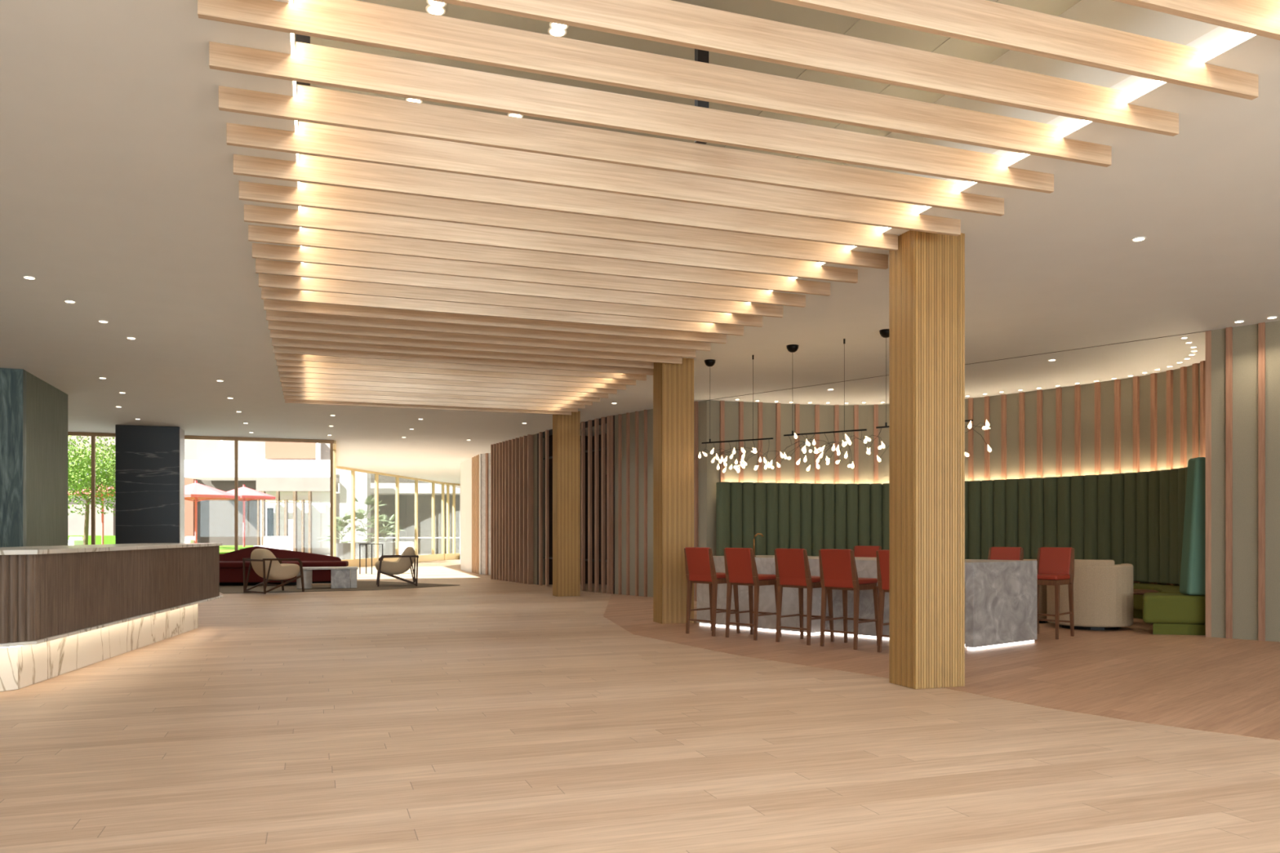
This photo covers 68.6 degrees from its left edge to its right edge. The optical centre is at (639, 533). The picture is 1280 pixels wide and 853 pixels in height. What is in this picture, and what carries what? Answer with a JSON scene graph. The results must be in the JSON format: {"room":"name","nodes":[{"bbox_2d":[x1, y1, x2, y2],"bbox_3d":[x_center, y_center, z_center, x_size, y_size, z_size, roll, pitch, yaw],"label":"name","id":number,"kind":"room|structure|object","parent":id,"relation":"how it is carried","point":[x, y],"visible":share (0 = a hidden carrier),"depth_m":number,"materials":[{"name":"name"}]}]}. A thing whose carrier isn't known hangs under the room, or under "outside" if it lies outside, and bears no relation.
{"room":"hotel lobby","nodes":[
{"label":"hotel lobby","id":0,"kind":"room"},
{"bbox_2d":[0,368,26,546],"bbox_3d":[-12.669,-0.580,12.188,8.060,3.559,0.160,0,0,-19],"label":"wall panel","id":1,"kind":"object","parent":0,"point":[12,381],"visible":0.6,"depth_m":13.39,"materials":[{"name":"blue stone"}]},
{"bbox_2d":[26,371,67,546],"bbox_3d":[-13.099,-0.580,13.421,8.057,3.559,2.450,0,0,-19],"label":"wall pier","id":2,"kind":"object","parent":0,"point":[46,406],"visible":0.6,"depth_m":14.60,"materials":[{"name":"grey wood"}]},
{"bbox_2d":[460,467,461,567],"bbox_3d":[-7.263,-0.580,38.469,0.200,3.560,14.364,0,0,-11],"label":"wall","id":3,"kind":"structure","parent":0,"point":[460,468],"depth_m":33.29,"materials":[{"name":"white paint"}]},
{"bbox_2d":[444,482,460,559],"bbox_3d":[-8.735,-0.581,43.850,0.100,3.557,1.595,0,0,20],"label":"window","id":4,"kind":"structure","parent":3,"relation":"in","point":[452,491],"depth_m":43.82,"materials":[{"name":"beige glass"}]},
{"bbox_2d":[461,454,479,573],"bbox_3d":[-5.275,-0.580,29.578,0.240,3.560,3.912,0,0,-19],"label":"wall","id":5,"kind":"structure","parent":0,"point":[466,466],"depth_m":29.37,"materials":[{"name":"white paint"}]},
{"bbox_2d":[481,453,490,574],"bbox_3d":[-4.261,-0.580,27.408,1.085,3.560,0.248,0,0,40],"label":"wall","id":6,"kind":"structure","parent":0,"point":[486,458],"depth_m":27.45,"materials":[{"name":"paint"}]},
{"bbox_2d":[479,453,481,574],"bbox_3d":[-4.713,-0.580,27.669,0.060,3.560,0.030,0,0,43],"label":"trim","id":7,"kind":"structure","parent":6,"relation":"attached to","point":[480,455],"depth_m":27.66,"materials":[{"name":"paint"}]},
{"bbox_2d":[490,433,544,585],"bbox_3d":[-3.096,-0.580,23.456,0.285,3.560,3.250,0,0,-27],"label":"wall","id":8,"kind":"structure","parent":0,"point":[513,462],"depth_m":23.08,"materials":[{"name":"brown wood"}]},
{"bbox_2d":[537,415,614,594],"bbox_3d":[-0.816,-0.580,20.740,1.500,3.560,3.920,0,0,-29],"label":"wall","id":9,"kind":"structure","parent":0,"point":[550,437],"depth_m":22.16,"materials":[{"name":"brown wood"}]},
{"bbox_2d":[0,559,1279,852],"bbox_3d":[-3.933,1.259,18.641,29.200,0.122,62.200,0,0,-19],"label":"floor","id":10,"kind":"structure","parent":0,"point":[480,713],"depth_m":5.48,"materials":[{"name":"brown wood"}]},
{"bbox_2d":[0,542,222,691],"bbox_3d":[-6.258,0.658,9.325,2.635,1.077,5.445,0,0,-10],"label":"reception desk","id":11,"kind":"object","parent":10,"relation":"on","point":[64,609],"visible":1,"depth_m":8.26,"materials":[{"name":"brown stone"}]},
{"bbox_2d":[0,542,222,555],"bbox_3d":[-6.253,0.138,9.298,2.635,0.035,5.390,0,0,-10],"label":"countertop","id":12,"kind":"structure","parent":11,"relation":"on","point":[117,547],"depth_m":8.43,"materials":[{"name":"white stone"}]},
{"bbox_2d":[115,424,184,543],"bbox_3d":[-10.878,-0.581,20.866,1.257,3.557,0.840,0,0,-19],"label":"marble column","id":13,"kind":"structure","parent":10,"relation":"on","point":[149,460],"depth_m":20.48,"materials":[{"name":"stone"}]},
{"bbox_2d":[67,431,333,555],"bbox_3d":[-13.608,-0.581,21.612,12.470,3.557,0.100,0,0,-19],"label":"window","id":14,"kind":"structure","parent":10,"relation":"on","point":[93,435],"depth_m":22.86,"materials":[{"name":"brown metal"}]},
{"bbox_2d":[333,440,336,556],"bbox_3d":[-9.134,-0.581,28.025,0.104,3.557,9.062,0,0,-18],"label":"window","id":15,"kind":"structure","parent":10,"relation":"on","point":[335,442],"depth_m":25.41,"materials":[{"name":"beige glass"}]},
{"bbox_2d":[219,581,457,593],"bbox_3d":[-7.270,1.192,21.751,5.859,0.009,4.952,0,0,-19],"label":"rug","id":16,"kind":"object","parent":10,"relation":"on","point":[361,585],"visible":0.71,"depth_m":20.83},
{"bbox_2d":[242,548,304,594],"bbox_3d":[-7.422,0.740,19.035,0.804,0.892,0.938,0,0,38],"label":"lounge chair","id":17,"kind":"object","parent":16,"relation":"on","point":[264,562],"visible":1,"depth_m":18.80,"materials":[{"name":"beige fabric"}]},
{"bbox_2d":[250,548,299,580],"bbox_3d":[-7.400,0.610,19.063,0.620,0.663,0.908,0,0,38],"label":"cushion","id":18,"kind":"object","parent":17,"relation":"on","point":[278,571],"depth_m":18.77,"materials":[{"name":"beige fabric"}]},
{"bbox_2d":[219,546,348,585],"bbox_3d":[-8.806,0.742,22.076,3.806,0.890,1.549,0,0,0],"label":"sofa","id":19,"kind":"object","parent":16,"relation":"on","point":[231,565],"visible":0.38,"depth_m":21.77,"materials":[{"name":"red fabric"}]},
{"bbox_2d":[296,566,358,589],"bbox_3d":[-6.850,0.960,20.550,1.280,0.455,0.600,0,0,-18],"label":"coffee table","id":20,"kind":"object","parent":16,"relation":"on","point":[342,577],"visible":0.84,"depth_m":20.37,"materials":[{"name":"stone"}]},
{"bbox_2d":[375,546,418,586],"bbox_3d":[-5.582,0.740,21.506,0.938,0.892,0.804,0,0,-18],"label":"lounge chair","id":21,"kind":"object","parent":16,"relation":"on","point":[405,562],"visible":1,"depth_m":21.25,"materials":[{"name":"beige fabric"}]},
{"bbox_2d":[375,546,414,574],"bbox_3d":[-5.615,0.610,21.495,0.908,0.663,0.620,0,0,-18],"label":"cushion","id":22,"kind":"object","parent":21,"relation":"on","point":[402,565],"depth_m":21.26,"materials":[{"name":"beige fabric"}]},
{"bbox_2d":[359,543,383,573],"bbox_3d":[-8.020,0.749,28.000,0.640,0.898,0.300,0,0,0],"label":"side table","id":23,"kind":"object","parent":10,"relation":"on","point":[359,544],"visible":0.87,"depth_m":27.86,"materials":[{"name":"black metal"}]},
{"bbox_2d":[336,466,444,566],"bbox_3d":[-9.806,-0.581,37.859,0.102,3.557,10.630,0,0,8],"label":"window","id":24,"kind":"structure","parent":10,"relation":"on","point":[398,513],"depth_m":36.92,"materials":[{"name":"clear glass"}]},
{"bbox_2d":[552,410,580,596],"bbox_3d":[-1.423,-0.581,18.108,0.458,3.556,0.345,0,0,-19],"label":"column","id":25,"kind":"structure","parent":10,"relation":"on","point":[566,428],"depth_m":17.95,"materials":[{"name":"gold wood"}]},
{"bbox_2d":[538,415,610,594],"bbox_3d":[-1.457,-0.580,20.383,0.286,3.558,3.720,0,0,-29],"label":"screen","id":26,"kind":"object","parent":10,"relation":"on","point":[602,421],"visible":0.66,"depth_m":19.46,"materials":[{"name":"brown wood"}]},
{"bbox_2d":[653,357,693,623],"bbox_3d":[0.454,-0.581,12.704,0.458,3.556,0.345,0,0,-19],"label":"column","id":27,"kind":"structure","parent":10,"relation":"on","point":[673,383],"depth_m":12.55,"materials":[{"name":"brown wood"}]},
{"bbox_2d":[684,546,740,636],"bbox_3d":[0.856,0.679,11.251,0.550,1.039,0.442,0,0,-45],"label":"bar stool","id":28,"kind":"object","parent":10,"relation":"on","point":[700,566],"visible":0.91,"depth_m":11.11,"materials":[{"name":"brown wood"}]},
{"bbox_2d":[724,547,781,640],"bbox_3d":[1.292,0.679,10.829,0.550,1.039,0.442,0,0,-45],"label":"bar stool","id":29,"kind":"object","parent":10,"relation":"on","point":[740,567],"visible":0.87,"depth_m":10.70,"materials":[{"name":"red leather"}]},
{"bbox_2d":[773,548,834,645],"bbox_3d":[1.808,0.679,10.366,0.550,1.039,0.442,0,0,-45],"label":"bar stool","id":30,"kind":"object","parent":10,"relation":"on","point":[792,565],"visible":0.91,"depth_m":10.23,"materials":[{"name":"red leather"}]},
{"bbox_2d":[818,548,878,649],"bbox_3d":[2.223,0.679,9.980,0.550,1.039,0.442,0,0,-45],"label":"bar stool","id":31,"kind":"object","parent":10,"relation":"on","point":[837,567],"visible":0.96,"depth_m":9.86,"materials":[{"name":"red leather"}]},
{"bbox_2d":[697,555,1037,650],"bbox_3d":[2.549,0.746,11.303,1.201,0.902,3.960,0,0,-45],"label":"bar counter","id":32,"kind":"object","parent":10,"relation":"on","point":[1001,596],"depth_m":10.43,"materials":[{"name":"grey stone"}]},
{"bbox_2d":[699,622,1034,650],"bbox_3d":[2.560,1.181,11.305,1.154,0.031,3.897,0,0,-45],"label":"light","id":33,"kind":"object","parent":32,"relation":"attached to","point":[760,628],"depth_m":10.78,"materials":[{"name":"white"}]},
{"bbox_2d":[712,555,1024,578],"bbox_3d":[2.518,0.395,11.335,1.201,0.200,3.870,0,0,-45],"label":"countertop","id":34,"kind":"structure","parent":32,"relation":"on","point":[866,567],"depth_m":11.00,"materials":[{"name":"stone"}]},
{"bbox_2d":[853,546,881,557],"bbox_3d":[2.846,0.679,12.275,0.550,1.039,0.442,0,0,-45],"label":"bar stool","id":35,"kind":"object","parent":10,"relation":"on","point":[859,551],"visible":0.16,"depth_m":12.42,"materials":[{"name":"red leather"}]},
{"bbox_2d":[875,549,888,652],"bbox_3d":[2.705,0.679,9.472,0.550,1.039,0.442,0,0,-45],"label":"bar stool","id":36,"kind":"object","parent":10,"relation":"on","point":[882,556],"visible":0.28,"depth_m":9.45,"materials":[{"name":"red leather"}]},
{"bbox_2d":[888,230,964,689],"bbox_3d":[2.277,-0.581,7.453,0.458,3.556,0.345,0,0,-19],"label":"column","id":37,"kind":"structure","parent":10,"relation":"on","point":[926,270],"depth_m":7.31,"materials":[{"name":"brown wood"}]},
{"bbox_2d":[715,466,1187,618],"bbox_3d":[5.019,0.146,14.899,7.656,2.103,2.977,0,0,40],"label":"banquette","id":38,"kind":"object","parent":10,"relation":"on","point":[1136,519],"visible":0.39,"depth_m":15.43,"materials":[{"name":"green fabric"}]},
{"bbox_2d":[987,546,1023,559],"bbox_3d":[4.257,0.679,11.175,0.550,1.039,0.442,0,0,-45],"label":"bar stool","id":39,"kind":"object","parent":10,"relation":"on","point":[994,553],"visible":0.11,"depth_m":11.31,"materials":[{"name":"red leather"}]},
{"bbox_2d":[1023,559,1048,623],"bbox_3d":[5.234,0.769,12.898,0.800,0.858,0.795,0,0,41],"label":"tub chair","id":40,"kind":"object","parent":10,"relation":"on","point":[1042,588],"visible":0.09,"depth_m":12.53,"materials":[{"name":"beige fabric"}]},
{"bbox_2d":[1036,546,1074,639],"bbox_3d":[4.772,0.679,10.975,0.550,1.039,0.442,0,0,-45],"label":"bar stool","id":41,"kind":"object","parent":10,"relation":"on","point":[1055,565],"visible":0.72,"depth_m":10.99,"materials":[{"name":"red leather"}]},
{"bbox_2d":[1046,559,1133,630],"bbox_3d":[5.709,0.759,11.966,0.895,0.878,1.000,0,0,-41],"label":"tub chair","id":42,"kind":"object","parent":10,"relation":"on","point":[1104,590],"visible":0.7,"depth_m":11.56,"materials":[{"name":"beige fabric"}]},
{"bbox_2d":[1133,589,1158,623],"bbox_3d":[6.708,0.979,12.550,0.620,0.439,0.620,0,0,-19],"label":"table","id":43,"kind":"object","parent":10,"relation":"on","point":[1136,592],"visible":0.13,"depth_m":12.38,"materials":[{"name":"brown wood"}]},
{"bbox_2d":[1142,457,1205,635],"bbox_3d":[6.518,0.146,11.384,0.959,2.103,0.655,0,0,10],"label":"banquette","id":44,"kind":"object","parent":10,"relation":"on","point":[1184,613],"visible":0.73,"depth_m":11.08,"materials":[{"name":"green fabric"}]},
{"bbox_2d":[1179,457,1205,595],"bbox_3d":[6.596,-0.091,11.179,0.233,1.627,0.280,0,0,10],"label":"cushion","id":45,"kind":"object","parent":44,"relation":"on","point":[1193,571],"depth_m":11.05,"materials":[{"name":"teal fabric"}]},
{"bbox_2d":[0,0,1279,484],"bbox_3d":[-3.933,-2.780,18.641,29.200,0.840,62.200,0,0,-19],"label":"ceiling","id":46,"kind":"structure","parent":0,"point":[119,188],"depth_m":7.52,"materials":[{"name":"paint"}]},
{"bbox_2d":[295,34,310,85],"bbox_3d":[-1.740,-2.715,4.842,0.070,0.770,0.050,0,0,-19],"label":"hanger","id":47,"kind":"object","parent":46,"relation":"hanging from","point":[301,38],"visible":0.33,"depth_m":4.82,"materials":[{"name":"black metal"}]},
{"bbox_2d":[284,399,571,414],"bbox_3d":[-3.689,-2.302,16.882,5.058,0.114,0.036,0,0,-19],"label":"ceiling slat","id":48,"kind":"object","parent":46,"relation":"attached to","point":[286,401],"visible":0.64,"depth_m":16.81,"materials":[{"name":"brown wood"}]},
{"bbox_2d":[284,395,577,412],"bbox_3d":[-3.535,-2.335,16.438,5.058,0.180,0.036,0,0,-19],"label":"ceiling slat","id":49,"kind":"object","parent":46,"relation":"attached to","point":[286,397],"visible":0.27,"depth_m":16.36,"materials":[{"name":"brown wood"}]},
{"bbox_2d":[283,391,585,408],"bbox_3d":[-3.381,-2.335,15.994,5.058,0.180,0.036,0,0,-19],"label":"ceiling slat","id":50,"kind":"object","parent":46,"relation":"attached to","point":[285,393],"visible":0.27,"depth_m":15.92,"materials":[{"name":"brown wood"}]},
{"bbox_2d":[425,4,445,15],"bbox_3d":[-1.207,-3.095,5.542,0.117,0.009,0.117,0,0,-19],"label":"recessed light","id":51,"kind":"object","parent":46,"relation":"in","point":[441,11],"visible":0.9,"depth_m":5.54,"materials":[{"name":"beige"}]},
{"bbox_2d":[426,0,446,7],"bbox_3d":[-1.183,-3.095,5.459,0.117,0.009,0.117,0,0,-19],"label":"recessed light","id":52,"kind":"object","parent":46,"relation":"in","point":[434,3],"visible":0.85,"depth_m":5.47,"materials":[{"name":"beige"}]},
{"bbox_2d":[282,386,592,405],"bbox_3d":[-3.226,-2.335,15.550,5.058,0.180,0.036,0,0,-19],"label":"ceiling slat","id":53,"kind":"object","parent":46,"relation":"attached to","point":[284,388],"visible":0.27,"depth_m":15.47,"materials":[{"name":"brown wood"}]},
{"bbox_2d":[280,382,599,401],"bbox_3d":[-3.072,-2.335,15.106,5.058,0.180,0.036,0,0,-19],"label":"ceiling slat","id":54,"kind":"object","parent":46,"relation":"attached to","point":[282,384],"visible":0.27,"depth_m":15.02,"materials":[{"name":"brown wood"}]},
{"bbox_2d":[280,377,608,398],"bbox_3d":[-2.918,-2.335,14.662,5.058,0.180,0.036,0,0,-19],"label":"ceiling slat","id":55,"kind":"object","parent":46,"relation":"attached to","point":[293,380],"visible":0.27,"depth_m":14.58,"materials":[{"name":"brown wood"}]},
{"bbox_2d":[279,371,617,394],"bbox_3d":[-2.764,-2.335,14.218,5.058,0.180,0.036,0,0,-19],"label":"ceiling slat","id":56,"kind":"object","parent":46,"relation":"attached to","point":[282,374],"visible":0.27,"depth_m":14.13,"materials":[{"name":"brown wood"}]},
{"bbox_2d":[277,365,626,390],"bbox_3d":[-2.610,-2.335,13.774,5.058,0.180,0.036,0,0,-19],"label":"ceiling slat","id":57,"kind":"object","parent":46,"relation":"attached to","point":[280,368],"visible":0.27,"depth_m":13.69,"materials":[{"name":"brown wood"}]},
{"bbox_2d":[276,359,635,385],"bbox_3d":[-2.455,-2.335,13.330,5.058,0.180,0.036,0,0,-19],"label":"ceiling slat","id":58,"kind":"object","parent":46,"relation":"attached to","point":[279,362],"visible":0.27,"depth_m":13.24,"materials":[{"name":"brown wood"}]},
{"bbox_2d":[275,352,646,380],"bbox_3d":[-2.301,-2.335,12.886,5.058,0.180,0.036,0,0,-19],"label":"ceiling slat","id":59,"kind":"object","parent":46,"relation":"attached to","point":[277,356],"visible":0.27,"depth_m":12.79,"materials":[{"name":"brown wood"}]},
{"bbox_2d":[271,337,653,368],"bbox_3d":[-2.100,-2.302,11.961,4.830,0.114,0.036,0,0,-19],"label":"ceiling slat","id":60,"kind":"object","parent":46,"relation":"attached to","point":[275,341],"visible":0.64,"depth_m":11.86,"materials":[{"name":"brown wood"}]},
{"bbox_2d":[273,346,653,375],"bbox_3d":[-2.147,-2.302,12.442,5.058,0.114,0.036,0,0,-19],"label":"ceiling slat","id":61,"kind":"object","parent":46,"relation":"attached to","point":[280,349],"visible":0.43,"depth_m":12.34,"materials":[{"name":"brown wood"}]},
{"bbox_2d":[270,329,682,364],"bbox_3d":[-1.839,-2.302,11.554,5.058,0.114,0.036,0,0,-19],"label":"ceiling slat","id":62,"kind":"object","parent":46,"relation":"attached to","point":[279,334],"visible":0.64,"depth_m":11.45,"materials":[{"name":"brown wood"}]},
{"bbox_2d":[268,320,695,357],"bbox_3d":[-1.685,-2.302,11.110,5.058,0.114,0.036,0,0,-19],"label":"ceiling slat","id":63,"kind":"object","parent":46,"relation":"attached to","point":[273,325],"visible":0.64,"depth_m":11.00,"materials":[{"name":"brown wood"}]},
{"bbox_2d":[266,310,711,351],"bbox_3d":[-1.530,-2.302,10.666,5.058,0.114,0.036,0,0,-19],"label":"ceiling slat","id":64,"kind":"object","parent":46,"relation":"attached to","point":[271,315],"visible":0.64,"depth_m":10.56,"materials":[{"name":"brown wood"}]},
{"bbox_2d":[263,298,726,343],"bbox_3d":[-1.376,-2.302,10.222,5.058,0.114,0.036,0,0,-19],"label":"ceiling slat","id":65,"kind":"object","parent":46,"relation":"attached to","point":[268,304],"visible":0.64,"depth_m":10.10,"materials":[{"name":"brown wood"}]},
{"bbox_2d":[261,287,743,335],"bbox_3d":[-1.222,-2.335,9.778,5.058,0.180,0.036,0,0,-19],"label":"ceiling slat","id":66,"kind":"object","parent":46,"relation":"attached to","point":[267,293],"visible":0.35,"depth_m":9.65,"materials":[{"name":"brown wood"}]},
{"bbox_2d":[258,273,762,327],"bbox_3d":[-1.068,-2.335,9.334,5.058,0.180,0.036,0,0,-19],"label":"ceiling slat","id":67,"kind":"object","parent":46,"relation":"attached to","point":[272,281],"visible":0.58,"depth_m":9.21,"materials":[{"name":"brown wood"}]},
{"bbox_2d":[255,258,782,317],"bbox_3d":[-0.914,-2.335,8.890,5.058,0.180,0.036,0,0,-19],"label":"ceiling slat","id":68,"kind":"object","parent":46,"relation":"attached to","point":[262,266],"visible":0.73,"depth_m":8.76,"materials":[{"name":"brown wood"}]},
{"bbox_2d":[252,242,805,306],"bbox_3d":[-0.759,-2.335,8.446,5.058,0.180,0.036,0,0,-19],"label":"ceiling slat","id":69,"kind":"object","parent":46,"relation":"attached to","point":[311,255],"visible":0.73,"depth_m":8.31,"materials":[{"name":"brown wood"}]},
{"bbox_2d":[248,224,830,295],"bbox_3d":[-0.605,-2.335,8.002,5.058,0.180,0.036,0,0,-19],"label":"ceiling slat","id":70,"kind":"object","parent":46,"relation":"attached to","point":[313,237],"visible":0.73,"depth_m":7.86,"materials":[{"name":"brown wood"}]},
{"bbox_2d":[244,204,857,283],"bbox_3d":[-0.451,-2.335,7.558,5.058,0.180,0.036,0,0,-19],"label":"ceiling slat","id":71,"kind":"object","parent":46,"relation":"attached to","point":[308,217],"visible":0.81,"depth_m":7.41,"materials":[{"name":"brown wood"}]},
{"bbox_2d":[547,26,566,36],"bbox_3d":[-0.509,-3.095,5.781,0.117,0.009,0.117,0,0,-19],"label":"recessed light","id":72,"kind":"object","parent":46,"relation":"in","point":[551,31],"visible":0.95,"depth_m":5.78,"materials":[{"name":"beige"}]},
{"bbox_2d":[239,181,888,269],"bbox_3d":[-0.297,-2.335,7.114,5.058,0.180,0.036,0,0,-19],"label":"ceiling slat","id":73,"kind":"object","parent":46,"relation":"attached to","point":[309,195],"visible":0.81,"depth_m":6.96,"materials":[{"name":"brown wood"}]},
{"bbox_2d":[233,154,897,250],"bbox_3d":[-0.250,-2.335,6.633,4.830,0.180,0.036,0,0,-19],"label":"ceiling slat","id":74,"kind":"object","parent":46,"relation":"attached to","point":[310,169],"visible":0.81,"depth_m":6.50,"materials":[{"name":"brown wood"}]},
{"bbox_2d":[226,120,960,235],"bbox_3d":[0.011,-2.335,6.226,5.058,0.180,0.036,0,0,-19],"label":"ceiling slat","id":75,"kind":"object","parent":46,"relation":"attached to","point":[312,139],"visible":0.96,"depth_m":6.06,"materials":[{"name":"brown wood"}]},
{"bbox_2d":[218,84,1004,216],"bbox_3d":[0.166,-2.335,5.782,5.058,0.180,0.036,0,0,-19],"label":"ceiling slat","id":76,"kind":"object","parent":46,"relation":"attached to","point":[311,104],"visible":1,"depth_m":5.61,"materials":[{"name":"brown wood"}]},
{"bbox_2d":[208,41,1053,193],"bbox_3d":[0.320,-2.335,5.338,5.058,0.180,0.036,0,0,-19],"label":"ceiling slat","id":77,"kind":"object","parent":46,"relation":"attached to","point":[313,64],"visible":1,"depth_m":5.15,"materials":[{"name":"brown wood"}]},
{"bbox_2d":[197,0,1111,167],"bbox_3d":[0.474,-2.335,4.894,5.058,0.180,0.036,0,0,-19],"label":"ceiling slat","id":78,"kind":"object","parent":46,"relation":"attached to","point":[352,21],"visible":1,"depth_m":4.70,"materials":[{"name":"brown wood"}]},
{"bbox_2d":[694,48,708,144],"bbox_3d":[0.367,-2.715,5.574,0.070,0.770,0.050,0,0,-19],"label":"hanger","id":79,"kind":"object","parent":46,"relation":"hanging from","point":[701,55],"visible":0.14,"depth_m":5.55,"materials":[{"name":"black metal"}]},
{"bbox_2d":[693,355,786,472],"bbox_3d":[1.292,-1.584,12.599,1.302,1.550,0.650,0,0,42],"label":"linear pendant","id":80,"kind":"object","parent":46,"relation":"hanging from","point":[708,362],"visible":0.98,"depth_m":12.58,"materials":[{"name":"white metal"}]},
{"bbox_2d":[431,0,1178,136],"bbox_3d":[0.628,-2.335,4.450,5.058,0.180,0.036,0,0,-19],"label":"ceiling slat","id":81,"kind":"object","parent":46,"relation":"attached to","point":[665,21],"visible":1,"depth_m":4.54,"materials":[{"name":"brown wood"}]},
{"bbox_2d":[767,338,871,471],"bbox_3d":[2.236,-1.570,11.538,1.321,1.579,0.742,0,0,25],"label":"linear pendant","id":82,"kind":"object","parent":46,"relation":"hanging from","point":[791,348],"visible":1,"depth_m":11.46,"materials":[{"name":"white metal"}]},
{"bbox_2d":[871,328,888,452],"label":"linear pendant","id":83,"kind":"object","parent":46,"relation":"hanging from","point":[884,333],"depth_m":10.87,"materials":[{"name":"black metal"}]},
{"bbox_2d":[706,330,1206,400],"bbox_3d":[3.903,-2.358,13.719,0.012,0.004,7.874,0,0,-44],"label":"trim","id":84,"kind":"structure","parent":46,"relation":"in","point":[1206,331],"depth_m":12.51,"materials":[{"name":"metal"}]},
{"bbox_2d":[964,419,991,452],"label":"linear pendant","id":85,"kind":"object","parent":46,"relation":"hanging from","point":[970,424],"depth_m":10.28,"materials":[{"name":"white glass"}]},
{"bbox_2d":[772,0,1258,99],"bbox_3d":[0.782,-2.335,4.006,5.058,0.180,0.036,0,0,-19],"label":"ceiling slat","id":86,"kind":"object","parent":46,"relation":"attached to","point":[985,22],"visible":1,"depth_m":4.38,"materials":[{"name":"brown wood"}]},
{"bbox_2d":[1112,0,1279,39],"bbox_3d":[0.936,-2.335,3.562,5.058,0.180,0.036,0,0,-19],"label":"ceiling slat","id":87,"kind":"object","parent":46,"relation":"attached to","point":[1258,17],"visible":1,"depth_m":4.12,"materials":[{"name":"brown wood"}]},
{"bbox_2d":[610,400,706,600],"bbox_3d":[0.356,-0.580,17.695,0.271,3.560,2.799,0,0,-39],"label":"wall","id":88,"kind":"structure","parent":0,"point":[633,431],"depth_m":18.05,"materials":[{"name":"beige wood"}]},
{"bbox_2d":[706,360,1205,586],"bbox_3d":[5.111,-0.580,14.911,8.173,3.560,3.226,0,0,45],"label":"wall","id":89,"kind":"structure","parent":0,"point":[1153,421],"depth_m":15.77,"materials":[{"name":"beige wood"}]},
{"bbox_2d":[1211,320,1279,642],"bbox_3d":[10.482,-0.580,6.953,0.235,3.560,11.000,0,0,-44],"label":"wall","id":90,"kind":"structure","parent":0,"point":[1246,359],"depth_m":10.62,"materials":[{"name":"beige fabric"}]},
{"bbox_2d":[1205,330,1211,637],"bbox_3d":[6.679,-0.580,10.968,0.220,3.558,0.060,0,0,-44],"label":"trim","id":91,"kind":"structure","parent":90,"relation":"attached to","point":[1208,333],"depth_m":10.89,"materials":[{"name":"brown wood"}]},
{"label":"outside","id":92,"kind":"structure","parent":0,"visible":0},
{"bbox_3d":[-23.776,1.330,68.469,120.000,0.140,95.040,0,0,-19],"label":"ground","id":93,"kind":"structure","parent":92,"visible":0},
{"bbox_2d":[67,535,115,544],"bbox_3d":[-31.917,0.675,53.300,4.993,1.150,1.000,0,0,0],"label":"hedge","id":94,"kind":"object","parent":93,"relation":"on","point":[108,540],"visible":0.07,"depth_m":52.80,"materials":[{"name":"green plant"}]},
{"bbox_2d":[67,435,329,545],"bbox_3d":[-34.627,-3.941,62.250,31.727,10.403,4.500,0,0,0],"label":"building","id":95,"kind":"structure","parent":93,"relation":"on","point":[211,463],"depth_m":63.60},
{"bbox_2d":[219,545,258,554],"bbox_3d":[-21.861,0.955,43.768,10.336,0.610,26.156,0,0,-33],"label":"lawn","id":96,"kind":"structure","parent":93,"relation":"on","point":[224,548],"depth_m":42.64,"materials":[{"name":"green plant"}]},
{"bbox_2d":[67,537,83,545],"bbox_3d":[-23.038,0.386,38.025,0.650,0.528,0.750,0,0,0],"label":"garden chair","id":97,"kind":"object","parent":96,"relation":"on","point":[73,540],"visible":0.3,"depth_m":38.18,"materials":[{"name":"white"}]},
{"bbox_2d":[67,485,114,544],"bbox_3d":[-26.924,-0.951,47.000,3.141,3.202,3.141,0,0,3],"label":"parasol","id":98,"kind":"object","parent":96,"relation":"on","point":[101,495],"visible":0.37,"depth_m":46.95,"materials":[{"name":"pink fabric"}]},
{"bbox_2d":[67,435,115,545],"bbox_3d":[-24.819,-2.765,42.001,5.252,6.818,4.454,0,0,-25],"label":"tree","id":99,"kind":"object","parent":96,"relation":"on","point":[75,473],"visible":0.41,"depth_m":41.30,"materials":[{"name":"green plant"}]},
{"bbox_2d":[184,536,195,542],"bbox_3d":[-19.303,0.382,40.025,0.600,0.536,0.750,0,0,0],"label":"garden chair","id":100,"kind":"object","parent":96,"relation":"on","point":[188,539],"visible":0.25,"depth_m":40.27,"materials":[{"name":"white"}]},
{"bbox_2d":[184,480,240,542],"bbox_3d":[-18.934,-0.809,40.000,3.234,2.919,3.234,0,0,-42],"label":"parasol","id":101,"kind":"object","parent":96,"relation":"on","point":[197,491],"visible":0.78,"depth_m":39.55,"materials":[{"name":"pink fabric"}]},
{"bbox_2d":[226,484,275,546],"bbox_3d":[-19.420,-0.876,46.000,2.679,3.051,2.679,0,0,-42],"label":"parasol","id":102,"kind":"object","parent":96,"relation":"on","point":[246,493],"visible":0.73,"depth_m":45.65,"materials":[{"name":"pink fabric"}]},
{"bbox_2d":[258,536,290,550],"bbox_3d":[-11.748,0.673,30.025,0.950,1.175,0.750,0,0,0],"label":"garden chair","id":103,"kind":"object","parent":93,"relation":"on","point":[273,542],"visible":0.26,"depth_m":30.27,"materials":[{"name":"white"}]},
{"bbox_2d":[256,477,329,555],"bbox_3d":[-20.512,-1.050,55.900,4.668,4.619,1.200,0,0,0],"label":"building","id":104,"kind":"structure","parent":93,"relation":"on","point":[300,511],"depth_m":55.60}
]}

